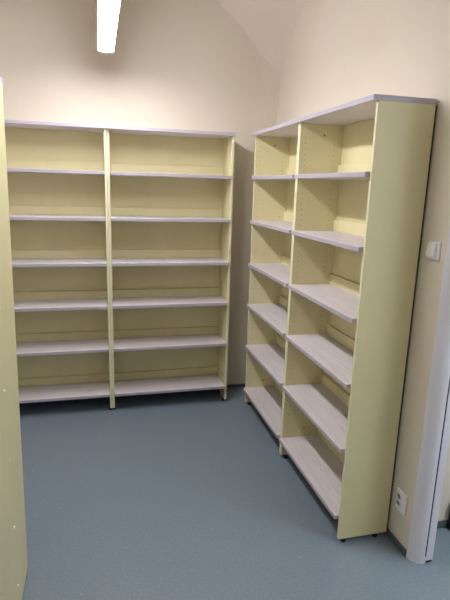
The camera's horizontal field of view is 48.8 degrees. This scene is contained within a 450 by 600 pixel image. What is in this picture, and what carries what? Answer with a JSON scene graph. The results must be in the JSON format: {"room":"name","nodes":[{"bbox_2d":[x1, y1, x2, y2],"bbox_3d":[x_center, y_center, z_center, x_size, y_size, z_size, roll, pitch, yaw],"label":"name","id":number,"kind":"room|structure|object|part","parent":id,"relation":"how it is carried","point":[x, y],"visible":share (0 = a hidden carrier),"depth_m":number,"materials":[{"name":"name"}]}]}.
{"room":"storage room","nodes":[
{"label":"storage room","id":0,"kind":"room"},
{"bbox_2d":[0,0,275,384],"bbox_3d":[-0.940,-0.858,3.946,2.750,3.426,0.120,-2,13,-14],"label":"wall","id":1,"kind":"structure","parent":0,"point":[173,64],"depth_m":3.76,"materials":[{"name":"paint"}]},
{"bbox_2d":[227,384,244,387],"bbox_3d":[-0.974,0.812,4.263,2.750,0.028,0.008,-2,13,-14],"label":"baseboard","id":2,"kind":"structure","parent":1,"relation":"attached to","point":[231,385],"depth_m":4.53,"materials":[{"name":"grey plastic"}]},
{"bbox_2d":[19,387,449,599],"bbox_3d":[0.935,1.377,2.328,5.675,0.100,5.044,-2,13,-14],"label":"floor","id":3,"kind":"structure","parent":0,"point":[186,495],"depth_m":2.74,"materials":[{"name":"blue plastic"}]},
{"bbox_2d":[0,76,27,599],"bbox_3d":[-1.224,0.288,1.720,0.863,2.156,0.610,-1,13,-14],"label":"bookcase","id":4,"kind":"object","parent":3,"relation":"on","point":[13,542],"visible":1,"depth_m":1.89,"materials":[{"name":"yellow laminate"}]},
{"bbox_2d":[4,119,112,409],"bbox_3d":[-1.360,-0.187,3.756,0.942,2.180,0.309,-2,13,-14],"label":"bookcase","id":5,"kind":"object","parent":3,"relation":"on","point":[57,177],"visible":1,"depth_m":3.84,"materials":[{"name":"yellow laminate"}]},
{"bbox_3d":[-1.328,-1.238,3.513,0.942,0.023,0.303,-2,13,-14],"label":"panel","id":6,"kind":"part","parent":5,"relation":"part of","materials":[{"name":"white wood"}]},
{"bbox_3d":[-1.368,-1.004,3.700,0.904,0.066,0.018,-2,13,-14],"label":"rail","id":7,"kind":"part","parent":5,"relation":"part of","materials":[{"name":"yellow laminate"}]},
{"bbox_3d":[-1.336,-0.930,3.581,0.904,0.023,0.293,-2,13,-14],"label":"shelf","id":8,"kind":"part","parent":5,"relation":"part of","materials":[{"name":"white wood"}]},
{"bbox_3d":[-1.378,-0.683,3.774,0.904,0.066,0.018,-2,13,-14],"label":"rail","id":9,"kind":"part","parent":5,"relation":"part of","materials":[{"name":"yellow laminate"}]},
{"bbox_3d":[-1.346,-0.609,3.654,0.904,0.023,0.293,-2,13,-14],"label":"shelf","id":10,"kind":"part","parent":5,"relation":"part of","materials":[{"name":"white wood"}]},
{"bbox_3d":[-1.388,-0.357,3.848,0.904,0.066,0.018,-2,13,-14],"label":"rail","id":11,"kind":"part","parent":5,"relation":"part of","materials":[{"name":"yellow laminate"}]},
{"bbox_3d":[-1.355,-0.283,3.728,0.904,0.023,0.293,-2,13,-14],"label":"shelf","id":12,"kind":"part","parent":5,"relation":"part of","materials":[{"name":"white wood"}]},
{"bbox_3d":[-1.397,-0.037,3.921,0.904,0.066,0.018,-2,13,-14],"label":"rail","id":13,"kind":"part","parent":5,"relation":"part of","materials":[{"name":"yellow laminate"}]},
{"bbox_3d":[-1.365,0.037,3.801,0.904,0.023,0.293,-2,13,-14],"label":"shelf","id":14,"kind":"part","parent":5,"relation":"part of","materials":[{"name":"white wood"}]},
{"bbox_3d":[-1.407,0.298,3.998,0.904,0.066,0.018,-2,13,-14],"label":"rail","id":15,"kind":"part","parent":5,"relation":"part of","materials":[{"name":"yellow laminate"}]},
{"bbox_3d":[-1.375,0.372,3.878,0.904,0.023,0.293,-2,13,-14],"label":"shelf","id":16,"kind":"part","parent":5,"relation":"part of","materials":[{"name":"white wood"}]},
{"bbox_3d":[-1.418,0.663,4.081,0.904,0.066,0.018,-2,13,-14],"label":"rail","id":17,"kind":"part","parent":5,"relation":"part of","materials":[{"name":"yellow laminate"}]},
{"bbox_3d":[-1.386,0.738,3.961,0.904,0.023,0.293,-2,13,-14],"label":"shelf","id":18,"kind":"part","parent":5,"relation":"part of","materials":[{"name":"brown wood"}]},
{"bbox_3d":[-0.915,-0.202,3.877,0.018,2.134,0.279,-2,13,-14],"label":"panel","id":19,"kind":"part","parent":5,"relation":"part of","materials":[{"name":"yellow laminate"}]},
{"bbox_2d":[106,125,235,408],"bbox_3d":[-0.446,-0.213,3.986,0.942,2.180,0.309,-2,13,-14],"label":"bookcase","id":20,"kind":"object","parent":3,"relation":"on","point":[170,196],"visible":1,"depth_m":4.04,"materials":[{"name":"yellow laminate"}]},
{"bbox_3d":[-0.896,-0.202,3.882,0.018,2.134,0.279,-2,13,-14],"label":"panel","id":21,"kind":"part","parent":20,"relation":"part of","materials":[{"name":"yellow laminate"}]},
{"bbox_3d":[-0.504,0.638,4.312,0.904,0.066,0.018,-2,13,-14],"label":"rail","id":22,"kind":"part","parent":20,"relation":"part of","materials":[{"name":"yellow laminate"}]},
{"bbox_3d":[-0.493,0.272,4.228,0.904,0.066,0.018,-2,13,-14],"label":"rail","id":23,"kind":"part","parent":20,"relation":"part of","materials":[{"name":"yellow laminate"}]},
{"bbox_3d":[-0.483,-0.063,4.152,0.904,0.066,0.018,-2,13,-14],"label":"rail","id":24,"kind":"part","parent":20,"relation":"part of","materials":[{"name":"yellow laminate"}]},
{"bbox_3d":[-0.474,-0.382,4.079,0.904,0.066,0.018,-2,13,-14],"label":"rail","id":25,"kind":"part","parent":20,"relation":"part of","materials":[{"name":"yellow laminate"}]},
{"bbox_3d":[-0.464,-0.709,4.004,0.904,0.066,0.018,-2,13,-14],"label":"rail","id":26,"kind":"part","parent":20,"relation":"part of","materials":[{"name":"yellow laminate"}]},
{"bbox_3d":[-0.455,-1.030,3.931,0.904,0.066,0.018,-2,13,-14],"label":"rail","id":27,"kind":"part","parent":20,"relation":"part of","materials":[{"name":"yellow laminate"}]},
{"bbox_3d":[-0.472,0.712,4.192,0.904,0.023,0.293,-2,13,-14],"label":"shelf","id":28,"kind":"part","parent":20,"relation":"part of","materials":[{"name":"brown wood"}]},
{"bbox_3d":[-0.461,0.346,4.108,0.904,0.023,0.293,-2,13,-14],"label":"shelf","id":29,"kind":"part","parent":20,"relation":"part of","materials":[{"name":"brown wood"}]},
{"bbox_3d":[-0.451,0.011,4.032,0.904,0.023,0.293,-2,13,-14],"label":"shelf","id":30,"kind":"part","parent":20,"relation":"part of","materials":[{"name":"brown wood"}]},
{"bbox_3d":[-0.442,-0.308,3.959,0.904,0.023,0.293,-2,13,-14],"label":"shelf","id":31,"kind":"part","parent":20,"relation":"part of","materials":[{"name":"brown wood"}]},
{"bbox_3d":[-0.432,-0.634,3.884,0.904,0.023,0.293,-2,13,-14],"label":"shelf","id":32,"kind":"part","parent":20,"relation":"part of","materials":[{"name":"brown wood"}]},
{"bbox_3d":[-0.414,-1.263,3.744,0.942,0.023,0.303,-2,13,-14],"label":"panel","id":33,"kind":"part","parent":20,"relation":"part of","materials":[{"name":"brown wood"}]},
{"bbox_3d":[-0.422,-0.956,3.811,0.904,0.023,0.293,-2,13,-14],"label":"shelf","id":34,"kind":"part","parent":20,"relation":"part of","materials":[{"name":"brown wood"}]},
{"bbox_3d":[-0.001,-0.227,4.108,0.018,2.134,0.279,-2,13,-14],"label":"panel","id":35,"kind":"part","parent":20,"relation":"part of","materials":[{"name":"yellow laminate"}]},
{"bbox_2d":[243,119,299,455],"bbox_3d":[0.427,-0.093,3.574,0.309,2.180,0.860,-2,13,-14],"label":"bookcase","id":36,"kind":"object","parent":3,"relation":"on","point":[276,147],"visible":0.54,"depth_m":3.82,"materials":[{"name":"yellow laminate"}]},
{"bbox_3d":[0.394,0.831,3.784,0.293,0.023,0.822,-2,13,-14],"label":"shelf","id":37,"kind":"part","parent":36,"relation":"part of","materials":[{"name":"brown wood"}]},
{"bbox_3d":[0.405,0.465,3.700,0.293,0.023,0.822,-2,13,-14],"label":"shelf","id":38,"kind":"part","parent":36,"relation":"part of","materials":[{"name":"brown wood"}]},
{"bbox_3d":[0.334,-0.187,3.974,0.279,2.134,0.018,-2,13,-14],"label":"panel","id":39,"kind":"part","parent":36,"relation":"part of","materials":[{"name":"yellow laminate"}]},
{"bbox_3d":[0.415,0.130,3.624,0.293,0.023,0.822,-2,13,-14],"label":"shelf","id":40,"kind":"part","parent":36,"relation":"part of","materials":[{"name":"brown wood"}]},
{"bbox_3d":[0.424,-0.189,3.551,0.293,0.023,0.822,-2,13,-14],"label":"shelf","id":41,"kind":"part","parent":36,"relation":"part of","materials":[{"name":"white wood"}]},
{"bbox_3d":[0.434,-0.516,3.477,0.293,0.023,0.822,-2,13,-14],"label":"shelf","id":42,"kind":"part","parent":36,"relation":"part of","materials":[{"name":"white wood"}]},
{"bbox_3d":[0.444,-0.837,3.403,0.293,0.023,0.822,-2,13,-14],"label":"shelf","id":43,"kind":"part","parent":36,"relation":"part of","materials":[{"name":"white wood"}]},
{"bbox_3d":[0.456,-1.144,3.334,0.303,0.023,0.860,-2,13,-14],"label":"panel","id":44,"kind":"part","parent":36,"relation":"part of","materials":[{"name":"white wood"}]},
{"bbox_3d":[0.529,0.784,3.808,0.018,0.066,0.822,-2,13,-14],"label":"rail","id":45,"kind":"part","parent":36,"relation":"part of","materials":[{"name":"yellow laminate"}]},
{"bbox_3d":[0.540,0.418,3.724,0.018,0.066,0.822,-2,13,-14],"label":"rail","id":46,"kind":"part","parent":36,"relation":"part of","materials":[{"name":"yellow laminate"}]},
{"bbox_3d":[0.550,0.083,3.648,0.018,0.066,0.822,-2,13,-14],"label":"rail","id":47,"kind":"part","parent":36,"relation":"part of","materials":[{"name":"yellow laminate"}]},
{"bbox_3d":[0.559,-0.236,3.575,0.018,0.066,0.822,-2,13,-14],"label":"rail","id":48,"kind":"part","parent":36,"relation":"part of","materials":[{"name":"yellow laminate"}]},
{"bbox_3d":[0.569,-0.563,3.500,0.018,0.066,0.822,-2,13,-14],"label":"rail","id":49,"kind":"part","parent":36,"relation":"part of","materials":[{"name":"yellow laminate"}]},
{"bbox_3d":[0.570,-0.149,3.598,0.007,2.026,0.824,-2,13,-14],"label":"panel","id":50,"kind":"part","parent":36,"relation":"part of","materials":[{"name":"yellow laminate"}]},
{"bbox_3d":[0.539,0.001,3.180,0.279,2.134,0.018,-2,13,-14],"label":"panel","id":51,"kind":"part","parent":36,"relation":"part of","materials":[{"name":"yellow laminate"}]},
{"bbox_3d":[0.578,-0.884,3.427,0.018,0.066,0.822,-2,13,-14],"label":"rail","id":52,"kind":"part","parent":36,"relation":"part of","materials":[{"name":"yellow laminate"}]},
{"bbox_2d":[279,94,436,541],"bbox_3d":[0.637,0.099,2.762,0.309,2.180,0.860,-2,13,-14],"label":"bookcase","id":53,"kind":"object","parent":3,"relation":"on","point":[362,176],"visible":1,"depth_m":2.56,"materials":[{"name":"yellow laminate"}]},
{"bbox_3d":[0.604,1.023,2.972,0.293,0.023,0.822,-2,13,-14],"label":"shelf","id":54,"kind":"part","parent":53,"relation":"part of","materials":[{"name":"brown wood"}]},
{"bbox_3d":[0.543,0.005,3.162,0.279,2.134,0.018,-2,13,-14],"label":"panel","id":55,"kind":"part","parent":53,"relation":"part of","materials":[{"name":"yellow laminate"}]},
{"bbox_3d":[0.615,0.657,2.888,0.293,0.023,0.822,-2,13,-14],"label":"shelf","id":56,"kind":"part","parent":53,"relation":"part of","materials":[{"name":"brown wood"}]},
{"bbox_3d":[0.625,0.322,2.812,0.293,0.023,0.822,-2,13,-14],"label":"shelf","id":57,"kind":"part","parent":53,"relation":"part of","materials":[{"name":"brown wood"}]},
{"bbox_3d":[0.634,0.002,2.739,0.293,0.023,0.822,-2,13,-14],"label":"shelf","id":58,"kind":"part","parent":53,"relation":"part of","materials":[{"name":"brown wood"}]},
{"bbox_3d":[0.644,-0.324,2.664,0.293,0.023,0.822,-2,13,-14],"label":"shelf","id":59,"kind":"part","parent":53,"relation":"part of","materials":[{"name":"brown wood"}]},
{"bbox_3d":[0.739,0.976,2.995,0.018,0.066,0.822,-2,13,-14],"label":"rail","id":60,"kind":"part","parent":53,"relation":"part of","materials":[{"name":"yellow laminate"}]},
{"bbox_3d":[0.654,-0.645,2.591,0.293,0.023,0.822,-2,13,-14],"label":"shelf","id":61,"kind":"part","parent":53,"relation":"part of","materials":[{"name":"brown wood"}]},
{"bbox_3d":[0.750,0.610,2.912,0.018,0.066,0.822,-2,13,-14],"label":"rail","id":62,"kind":"part","parent":53,"relation":"part of","materials":[{"name":"yellow laminate"}]},
{"bbox_3d":[0.760,0.275,2.835,0.018,0.066,0.822,-2,13,-14],"label":"rail","id":63,"kind":"part","parent":53,"relation":"part of","materials":[{"name":"yellow laminate"}]},
{"bbox_3d":[0.769,-0.045,2.763,0.018,0.066,0.822,-2,13,-14],"label":"rail","id":64,"kind":"part","parent":53,"relation":"part of","materials":[{"name":"yellow laminate"}]},
{"bbox_3d":[0.779,-0.371,2.688,0.018,0.066,0.822,-2,13,-14],"label":"rail","id":65,"kind":"part","parent":53,"relation":"part of","materials":[{"name":"yellow laminate"}]},
{"bbox_3d":[0.780,0.043,2.786,0.007,2.026,0.824,-2,13,-14],"label":"panel","id":66,"kind":"part","parent":53,"relation":"part of","materials":[{"name":"yellow laminate"}]},
{"bbox_3d":[0.788,-0.692,2.615,0.018,0.066,0.822,-2,13,-14],"label":"rail","id":67,"kind":"part","parent":53,"relation":"part of","materials":[{"name":"yellow laminate"}]},
{"bbox_3d":[0.666,-0.952,2.522,0.303,0.023,0.860,-2,13,-14],"label":"panel","id":68,"kind":"part","parent":53,"relation":"part of","materials":[{"name":"brown wood"}]},
{"bbox_3d":[0.749,0.192,2.368,0.279,2.134,0.018,-2,13,-14],"label":"panel","id":69,"kind":"part","parent":53,"relation":"part of","materials":[{"name":"yellow laminate"}]},
{"bbox_2d":[447,511,449,529],"bbox_3d":[1.325,1.164,2.708,0.222,0.168,0.030,-2,13,-14],"label":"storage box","id":70,"kind":"object","parent":3,"relation":"on","point":[448,525],"visible":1,"depth_m":2.69,"materials":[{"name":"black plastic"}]},
{"bbox_2d":[216,0,305,123],"bbox_3d":[-0.296,-1.610,1.307,2.754,1.544,4.848,-2,13,-14],"label":"ceiling","id":71,"kind":"structure","parent":0,"point":[270,24],"depth_m":3.79,"materials":[{"name":"paint"}]},
{"bbox_2d":[97,0,119,53],"bbox_3d":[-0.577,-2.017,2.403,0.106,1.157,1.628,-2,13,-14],"label":"ceiling lamp","id":72,"kind":"object","parent":71,"relation":"hanging from","point":[107,10],"visible":1,"depth_m":2.69,"materials":[{"name":"white plastic"}]},
{"bbox_2d":[276,0,449,556],"bbox_3d":[1.048,-0.273,1.968,0.105,3.283,4.844,-2,13,-14],"label":"wall","id":73,"kind":"structure","parent":0,"point":[340,52],"depth_m":2.45,"materials":[{"name":"paint"}]},
{"bbox_2d":[384,529,406,556],"bbox_3d":[0.630,1.019,3.536,0.007,0.042,2.239,-2,13,-14],"label":"baseboard","id":74,"kind":"structure","parent":73,"relation":"attached to","point":[388,532],"depth_m":2.55,"materials":[{"name":"grey plastic"}]},
{"bbox_2d":[395,487,407,515],"bbox_3d":[0.885,1.016,2.499,0.022,0.112,0.082,-2,13,-14],"label":"power socket","id":75,"kind":"object","parent":73,"relation":"attached to","point":[401,501],"visible":1,"depth_m":2.49,"materials":[{"name":"white plastic"}]},
{"bbox_2d":[395,499,400,506],"bbox_3d":[0.877,1.026,2.510,0.010,0.039,0.039,-2,13,-14],"label":"outlet","id":76,"kind":"object","parent":75,"relation":"attached to","point":[398,501],"depth_m":2.51,"materials":[{"name":"white plastic"}]},
{"bbox_2d":[396,492,401,499],"bbox_3d":[0.878,0.989,2.502,0.010,0.039,0.039,-2,13,-14],"label":"outlet","id":77,"kind":"object","parent":75,"relation":"attached to","point":[399,494],"depth_m":2.50,"materials":[{"name":"white plastic"}]},
{"bbox_2d":[406,223,449,563],"bbox_3d":[1.033,0.099,2.205,0.050,2.450,0.053,-2,13,-14],"label":"door frame","id":78,"kind":"structure","parent":73,"relation":"in","point":[445,437],"depth_m":2.35,"materials":[{"name":"white paint"}]},
{"bbox_2d":[425,241,441,260],"bbox_3d":[0.922,-0.219,2.205,0.026,0.082,0.082,-2,13,-14],"label":"light switch","id":79,"kind":"object","parent":73,"relation":"attached to","point":[433,251],"visible":1,"depth_m":2.19,"materials":[{"name":"white plastic"}]},
{"bbox_2d":[438,439,449,520],"bbox_3d":[2.315,-0.138,2.736,2.719,2.750,0.100,-2,13,-14],"label":"wall","id":80,"kind":"structure","parent":0,"point":[444,509],"depth_m":2.67,"materials":[{"name":"paint"}]},
{"bbox_2d":[437,519,447,528],"bbox_3d":[2.236,1.194,2.973,2.608,0.045,0.008,-2,13,-14],"label":"baseboard","id":81,"kind":"structure","parent":80,"relation":"attached to","point":[443,523],"depth_m":2.70,"materials":[{"name":"grey plastic"}]}
]}

